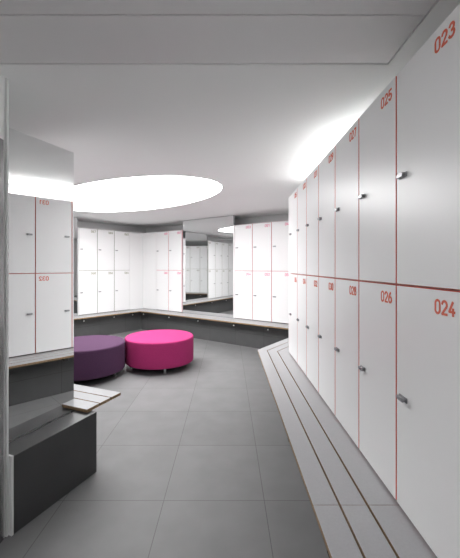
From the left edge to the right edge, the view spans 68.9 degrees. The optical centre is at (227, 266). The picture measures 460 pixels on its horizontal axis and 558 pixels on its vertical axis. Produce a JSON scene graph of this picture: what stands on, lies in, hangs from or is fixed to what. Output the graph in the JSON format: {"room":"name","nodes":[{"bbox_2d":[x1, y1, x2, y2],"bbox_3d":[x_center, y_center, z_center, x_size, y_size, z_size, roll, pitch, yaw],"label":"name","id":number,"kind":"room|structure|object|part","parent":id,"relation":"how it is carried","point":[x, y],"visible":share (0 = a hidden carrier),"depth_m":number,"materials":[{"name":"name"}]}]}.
{"room":"changing room","nodes":[
{"label":"changing room","id":0,"kind":"room"},
{"bbox_2d":[0,75,4,536],"bbox_3d":[-1.242,0.215,-0.438,0.120,2.430,4.425,0,0,0],"label":"wall","id":1,"kind":"structure","parent":0,"point":[2,79],"depth_m":1.77,"materials":[{"name":"white paint"}]},
{"bbox_2d":[0,138,3,542],"bbox_3d":[-1.157,0.381,1.151,0.050,2.091,1.203,0,0,0],"label":"door","id":2,"kind":"structure","parent":1,"relation":"in","point":[1,140],"depth_m":1.74,"materials":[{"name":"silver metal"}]},
{"bbox_2d":[5,78,8,536],"bbox_3d":[-1.236,0.215,1.781,0.132,2.430,0.012,0,0,0],"label":"trim","id":3,"kind":"structure","parent":1,"relation":"attached to","point":[6,79],"depth_m":1.77,"materials":[{"name":"white"}]},
{"bbox_2d":[77,221,145,232],"bbox_3d":[-4.155,0.215,6.284,0.100,2.430,6.428,0,0,40],"label":"wall","id":4,"kind":"structure","parent":0,"point":[80,224],"depth_m":7.84,"materials":[{"name":"white paint"}]},
{"bbox_2d":[77,227,78,314],"bbox_3d":[-3.138,0.088,6.869,0.300,1.780,0.014,0,0,40],"label":"trim","id":5,"kind":"structure","parent":4,"relation":"attached to","point":[77,227],"depth_m":6.78,"materials":[{"name":"white laminate"}]},
{"bbox_2d":[74,308,141,336],"bbox_3d":[-3.833,1.224,6.042,0.695,0.413,6.187,0,0,40],"label":"baseboard","id":6,"kind":"structure","parent":4,"relation":"attached to","point":[105,325],"depth_m":7.06,"materials":[{"name":"laminate"}]},
{"bbox_2d":[74,217,76,315],"bbox_3d":[-3.396,-0.005,6.369,0.020,1.985,1.074,0,0,40],"label":"wall mirror","id":7,"kind":"object","parent":6,"relation":"on","point":[75,218],"visible":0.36,"depth_m":6.74,"materials":[{"name":"clear glass"}]},
{"bbox_2d":[74,308,142,321],"bbox_3d":[-3.523,1.023,5.919,0.360,0.078,5.079,0,0,40],"label":"slatted bench","id":8,"kind":"object","parent":6,"relation":"on","point":[81,317],"visible":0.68,"depth_m":6.99,"materials":[{"name":"grey laminate"}]},
{"bbox_2d":[79,270,96,314],"bbox_3d":[-3.058,0.524,7.072,0.478,0.902,0.394,0,0,40],"label":"locker","id":9,"kind":"object","parent":8,"relation":"on","point":[87,278],"visible":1,"depth_m":6.93,"materials":[{"name":"white laminate"}]},
{"bbox_2d":[79,228,96,270],"bbox_3d":[-3.058,-0.364,7.072,0.478,0.872,0.394,0,0,40],"label":"locker","id":10,"kind":"object","parent":9,"relation":"on","point":[87,236],"visible":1,"depth_m":6.92,"materials":[{"name":"white laminate"}]},
{"bbox_2d":[97,270,113,312],"bbox_3d":[-2.803,0.524,7.375,0.478,0.902,0.394,0,0,40],"label":"locker","id":11,"kind":"object","parent":8,"relation":"on","point":[105,278],"visible":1,"depth_m":7.22,"materials":[{"name":"white laminate"}]},
{"bbox_2d":[97,229,113,269],"bbox_3d":[-2.803,-0.364,7.375,0.478,0.872,0.394,0,0,40],"label":"locker","id":12,"kind":"object","parent":11,"relation":"on","point":[105,238],"visible":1,"depth_m":7.22,"materials":[{"name":"white laminate"}]},
{"bbox_2d":[114,270,129,310],"bbox_3d":[-2.547,0.524,7.678,0.478,0.902,0.394,0,0,40],"label":"locker","id":13,"kind":"object","parent":8,"relation":"on","point":[121,277],"visible":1,"depth_m":7.52,"materials":[{"name":"white laminate"}]},
{"bbox_2d":[114,231,129,269],"bbox_3d":[-2.547,-0.364,7.678,0.478,0.872,0.394,0,0,40],"label":"locker","id":14,"kind":"object","parent":13,"relation":"on","point":[121,239],"visible":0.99,"depth_m":7.52,"materials":[{"name":"white laminate"}]},
{"bbox_2d":[129,232,142,309],"bbox_3d":[-2.136,0.088,7.838,0.020,1.780,0.374,0,0,40],"label":"trim","id":15,"kind":"structure","parent":4,"relation":"attached to","point":[136,239],"depth_m":7.82,"materials":[{"name":"white laminate"}]},
{"bbox_2d":[0,329,328,557],"bbox_3d":[-1.900,1.480,3.400,10.200,0.100,12.200,0,0,0],"label":"floor","id":16,"kind":"structure","parent":0,"point":[196,459],"depth_m":2.23,"materials":[{"name":"tile"}]},
{"bbox_2d":[9,410,96,535],"bbox_3d":[-1.106,1.218,2.089,0.159,0.423,0.608,0,0,23],"label":"tiled ledge","id":17,"kind":"object","parent":16,"relation":"on","point":[48,462],"visible":0.78,"depth_m":2.00,"materials":[{"name":"tile"}]},
{"bbox_3d":[-1.220,1.218,1.814,0.159,0.423,0.012,0,0,23],"label":"trim","id":18,"kind":"part","parent":17,"relation":"part of","materials":[{"name":"white"}]},
{"bbox_2d":[74,335,124,380],"bbox_3d":[-1.865,1.208,4.420,0.977,0.444,0.977,0,0,2],"label":"pouf","id":19,"kind":"object","parent":16,"relation":"on","point":[95,356],"visible":0.66,"depth_m":4.12,"materials":[{"name":"purple fabric"}]},
{"bbox_2d":[125,329,193,373],"bbox_3d":[-0.990,1.208,4.860,0.977,0.444,0.977,0,0,-22],"label":"pouf","id":20,"kind":"object","parent":16,"relation":"on","point":[164,349],"visible":0.99,"depth_m":4.48,"materials":[{"name":"fabric"}]},
{"bbox_3d":[0.848,1.223,0.667,0.695,0.413,6.535,0,0,0],"label":"baseboard","id":21,"kind":"structure","parent":16,"relation":"on","visible":0},
{"bbox_2d":[289,274,298,361],"bbox_3d":[0.921,0.524,3.583,0.478,0.902,0.396,0,0,0],"label":"locker","id":22,"kind":"object","parent":21,"relation":"on","point":[293,277],"visible":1,"depth_m":3.58,"materials":[{"name":"white laminate"}]},
{"bbox_2d":[289,197,291,352],"bbox_3d":[0.710,0.088,3.826,0.020,1.780,0.084,0,0,0],"label":"trim","id":23,"kind":"structure","parent":22,"relation":"attached to","point":[289,197],"depth_m":3.81,"materials":[{"name":"white laminate"}]},
{"bbox_2d":[289,189,296,273],"bbox_3d":[0.921,-0.364,3.583,0.478,0.872,0.396,0,0,0],"label":"locker","id":24,"kind":"object","parent":22,"relation":"on","point":[293,198],"visible":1,"depth_m":3.58,"materials":[{"name":"white laminate"}]},
{"bbox_2d":[296,274,307,375],"bbox_3d":[0.921,0.524,3.185,0.478,0.902,0.396,0,0,0],"label":"locker","id":25,"kind":"object","parent":21,"relation":"on","point":[301,319],"visible":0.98,"depth_m":3.15,"materials":[{"name":"white laminate"}]},
{"bbox_2d":[296,178,306,274],"bbox_3d":[0.921,-0.364,3.185,0.478,0.872,0.396,0,0,0],"label":"locker","id":26,"kind":"object","parent":25,"relation":"on","point":[301,230],"visible":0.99,"depth_m":3.15,"materials":[{"name":"white laminate"}]},
{"bbox_2d":[305,275,322,392],"bbox_3d":[0.921,0.524,2.787,0.478,0.902,0.396,0,0,0],"label":"locker","id":27,"kind":"object","parent":21,"relation":"on","point":[312,326],"visible":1,"depth_m":2.74,"materials":[{"name":"white laminate"}]},
{"bbox_2d":[305,164,318,275],"bbox_3d":[0.921,-0.364,2.787,0.478,0.872,0.396,0,0,0],"label":"locker","id":28,"kind":"object","parent":27,"relation":"on","point":[312,225],"visible":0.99,"depth_m":2.74,"materials":[{"name":"white laminate"}]},
{"bbox_3d":[0.706,0.524,2.787,0.012,0.894,0.388,0,0,0],"label":"door","id":29,"kind":"part","parent":27,"relation":"part of","materials":[{"name":"white laminate"}]},
{"bbox_2d":[318,277,336,414],"bbox_3d":[0.921,0.524,2.389,0.478,0.902,0.396,0,0,0],"label":"locker","id":30,"kind":"object","parent":21,"relation":"on","point":[326,336],"visible":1,"depth_m":2.36,"materials":[{"name":"white laminate"}]},
{"bbox_2d":[318,146,335,277],"bbox_3d":[0.921,-0.364,2.389,0.478,0.872,0.396,0,0,0],"label":"locker","id":31,"kind":"object","parent":30,"relation":"on","point":[326,218],"visible":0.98,"depth_m":2.36,"materials":[{"name":"white laminate"}]},
{"bbox_2d":[334,278,362,447],"bbox_3d":[0.921,0.524,1.991,0.478,0.902,0.396,0,0,0],"label":"locker","id":32,"kind":"object","parent":21,"relation":"on","point":[346,348],"visible":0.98,"depth_m":1.96,"materials":[{"name":"white laminate"}]},
{"bbox_2d":[334,118,358,279],"bbox_3d":[0.921,-0.364,1.991,0.478,0.872,0.396,0,0,0],"label":"locker","id":33,"kind":"object","parent":32,"relation":"on","point":[346,210],"visible":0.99,"depth_m":1.96,"materials":[{"name":"white laminate"}]},
{"bbox_2d":[313,505,436,557],"bbox_3d":[0.532,1.010,-0.608,0.360,0.052,3.984,0,0,0],"label":"slatted bench","id":34,"kind":"object","parent":21,"relation":"on","point":[350,531],"visible":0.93,"depth_m":1.24,"materials":[{"name":"grey laminate"}]},
{"bbox_2d":[358,281,402,499],"bbox_3d":[0.921,0.524,1.593,0.478,0.902,0.396,0,0,0],"label":"locker","id":35,"kind":"object","parent":21,"relation":"on","point":[377,367],"visible":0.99,"depth_m":1.54,"materials":[{"name":"white laminate"}]},
{"bbox_2d":[358,76,397,283],"bbox_3d":[0.921,-0.364,1.593,0.478,0.872,0.396,0,0,0],"label":"locker","id":36,"kind":"object","parent":35,"relation":"on","point":[377,197],"visible":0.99,"depth_m":1.54,"materials":[{"name":"white laminate"}]},
{"bbox_2d":[396,285,459,557],"bbox_3d":[0.921,0.524,1.195,0.478,0.902,0.396,0,0,0],"label":"locker","id":37,"kind":"object","parent":21,"relation":"on","point":[428,318],"visible":1,"depth_m":1.16,"materials":[{"name":"white laminate"}]},
{"bbox_2d":[396,3,459,289],"bbox_3d":[0.921,-0.364,1.195,0.478,0.872,0.396,0,0,0],"label":"locker","id":38,"kind":"object","parent":37,"relation":"on","point":[428,85],"visible":1,"depth_m":1.16,"materials":[{"name":"white laminate"}]},
{"bbox_3d":[-3.564,1.223,3.226,5.190,0.413,0.695,0,0,23],"label":"wall","id":39,"kind":"structure","parent":16,"relation":"on","visible":0},
{"bbox_2d":[74,384,120,412],"bbox_3d":[-3.057,1.023,3.365,4.656,0.078,0.344,0,0,23],"label":"slatted bench","id":40,"kind":"object","parent":39,"relation":"on","point":[86,399],"visible":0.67,"depth_m":2.54,"materials":[{"name":"grey laminate"}]},
{"bbox_3d":[1.451,1.223,4.658,0.695,0.413,2.286,0,0,36],"label":"baseboard","id":41,"kind":"structure","parent":16,"relation":"on","visible":0},
{"bbox_2d":[258,338,288,351],"bbox_3d":[1.040,1.023,4.627,0.360,0.078,1.849,0,0,36],"label":"slatted bench","id":42,"kind":"object","parent":41,"relation":"on","point":[283,345],"visible":0.27,"depth_m":4.10,"materials":[{"name":"grey laminate"}]},
{"bbox_2d":[258,350,398,508],"bbox_3d":[0.532,1.010,2.684,0.360,0.052,2.597,0,0,0],"label":"slatted bench","id":43,"kind":"object","parent":41,"relation":"on","point":[333,470],"visible":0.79,"depth_m":1.84,"materials":[{"name":"grey laminate"}]},
{"bbox_2d":[146,214,288,232],"bbox_3d":[0.185,0.215,7.048,5.756,2.430,0.100,0,0,36],"label":"wall","id":44,"kind":"structure","parent":0,"point":[284,217],"depth_m":6.83,"materials":[{"name":"white paint"}]},
{"bbox_2d":[143,232,155,309],"bbox_3d":[-1.839,0.088,7.842,0.468,1.780,0.020,0,0,36],"label":"trim","id":45,"kind":"structure","parent":44,"relation":"attached to","point":[149,239],"depth_m":7.83,"materials":[{"name":"white laminate"}]},
{"bbox_2d":[141,308,288,348],"bbox_3d":[-0.053,1.224,6.723,5.554,0.413,0.695,0,0,36],"label":"baseboard","id":46,"kind":"structure","parent":44,"relation":"attached to","point":[259,337],"depth_m":6.37,"materials":[{"name":"laminate"}]},
{"bbox_2d":[183,215,233,317],"bbox_3d":[-0.426,-0.005,6.847,1.337,1.985,0.020,0,0,36],"label":"wall mirror","id":47,"kind":"object","parent":46,"relation":"on","point":[207,242],"visible":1,"depth_m":6.83,"materials":[{"name":"clear glass"}]},
{"bbox_2d":[140,308,288,329],"bbox_3d":[-0.253,1.023,6.478,4.622,0.078,0.360,0,0,36],"label":"slatted bench","id":48,"kind":"object","parent":46,"relation":"on","point":[268,325],"visible":0.68,"depth_m":6.30,"materials":[{"name":"grey laminate"}]},
{"bbox_2d":[156,270,168,310],"bbox_3d":[-1.359,0.524,7.756,0.406,0.902,0.478,0,0,36],"label":"locker","id":49,"kind":"object","parent":48,"relation":"on","point":[162,276],"visible":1,"depth_m":7.57,"materials":[{"name":"white laminate"}]},
{"bbox_2d":[156,231,168,269],"bbox_3d":[-1.359,-0.364,7.756,0.406,0.872,0.478,0,0,36],"label":"locker","id":50,"kind":"object","parent":49,"relation":"on","point":[162,238],"visible":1,"depth_m":7.57,"materials":[{"name":"white laminate"}]},
{"bbox_2d":[169,270,182,311],"bbox_3d":[-1.028,0.524,7.517,0.406,0.902,0.478,0,0,36],"label":"locker","id":51,"kind":"object","parent":48,"relation":"on","point":[175,276],"visible":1,"depth_m":7.31,"materials":[{"name":"white laminate"}]},
{"bbox_2d":[169,230,182,269],"bbox_3d":[-1.028,-0.364,7.517,0.406,0.872,0.478,0,0,36],"label":"locker","id":52,"kind":"object","parent":51,"relation":"on","point":[175,237],"visible":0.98,"depth_m":7.31,"materials":[{"name":"white laminate"}]},
{"bbox_2d":[235,271,252,319],"bbox_3d":[0.416,0.524,6.476,0.398,0.902,0.478,0,0,36],"label":"locker","id":53,"kind":"object","parent":48,"relation":"on","point":[243,279],"visible":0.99,"depth_m":6.28,"materials":[{"name":"white laminate"}]},
{"bbox_2d":[235,224,252,270],"bbox_3d":[0.416,-0.364,6.476,0.398,0.872,0.478,0,0,36],"label":"locker","id":54,"kind":"object","parent":53,"relation":"on","point":[243,233],"visible":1,"depth_m":6.28,"materials":[{"name":"white laminate"}]},
{"bbox_2d":[253,271,271,321],"bbox_3d":[0.740,0.524,6.242,0.398,0.902,0.478,0,0,36],"label":"locker","id":55,"kind":"object","parent":48,"relation":"on","point":[262,280],"visible":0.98,"depth_m":6.05,"materials":[{"name":"white laminate"}]},
{"bbox_2d":[253,222,271,270],"bbox_3d":[0.740,-0.364,6.242,0.398,0.872,0.478,0,0,36],"label":"locker","id":56,"kind":"object","parent":55,"relation":"on","point":[262,232],"visible":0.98,"depth_m":6.05,"materials":[{"name":"white laminate"}]},
{"bbox_2d":[272,271,288,323],"bbox_3d":[1.065,0.524,6.008,0.398,0.902,0.478,0,0,36],"label":"locker","id":57,"kind":"object","parent":48,"relation":"on","point":[280,279],"visible":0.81,"depth_m":5.84,"materials":[{"name":"white laminate"}]},
{"bbox_2d":[272,221,288,270],"bbox_3d":[1.065,-0.364,6.008,0.398,0.872,0.478,0,0,36],"label":"locker","id":58,"kind":"object","parent":57,"relation":"on","point":[280,229],"visible":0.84,"depth_m":5.84,"materials":[{"name":"white laminate"}]},
{"bbox_2d":[233,225,234,317],"bbox_3d":[0.199,0.088,6.544,0.028,1.780,0.300,0,0,36],"label":"trim","id":59,"kind":"structure","parent":44,"relation":"attached to","point":[233,225],"depth_m":6.42,"materials":[{"name":"white laminate"}]},
{"bbox_2d":[0,0,459,227],"bbox_3d":[-1.900,-1.061,3.400,10.200,0.122,12.200,0,0,0],"label":"ceiling","id":60,"kind":"structure","parent":0,"point":[249,97],"depth_m":1.80,"materials":[{"name":"white paint"}]},
{"bbox_2d":[74,175,222,211],"bbox_3d":[-1.450,-0.994,4.823,3.248,0.012,1.692,0,0,38],"label":"recessed light","id":61,"kind":"object","parent":60,"relation":"in","point":[140,192],"visible":0.79,"depth_m":4.39,"materials":[{"name":"white plastic"}]},
{"bbox_3d":[-0.706,-1.006,1.490,2.983,0.012,0.315,0,0,0],"label":"panel","id":62,"kind":"part","parent":60,"relation":"part of","materials":[{"name":"white paint"}]},
{"bbox_3d":[-0.706,-1.006,1.170,2.983,0.012,0.315,0,0,0],"label":"panel","id":63,"kind":"part","parent":60,"relation":"part of","materials":[{"name":"white paint"}]},
{"bbox_3d":[-3.715,0.294,2.891,4.840,2.272,2.019,0,0,0],"label":"wall partition","id":64,"kind":"structure","parent":0,"visible":0},
{"bbox_2d":[9,412,70,442],"bbox_3d":[-1.231,0.314,2.067,0.009,2.232,0.632,0,0,23],"label":"trim","id":65,"kind":"structure","parent":64,"relation":"attached to","point":[69,412],"depth_m":2.11,"materials":[{"name":"white paint"}]},
{"bbox_2d":[9,128,73,441],"bbox_3d":[-1.215,0.102,2.065,0.020,1.814,0.639,0,0,23],"label":"wall mirror","id":66,"kind":"object","parent":64,"relation":"attached to","point":[41,173],"visible":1,"depth_m":2.11,"materials":[{"name":"clear glass"}]}
]}

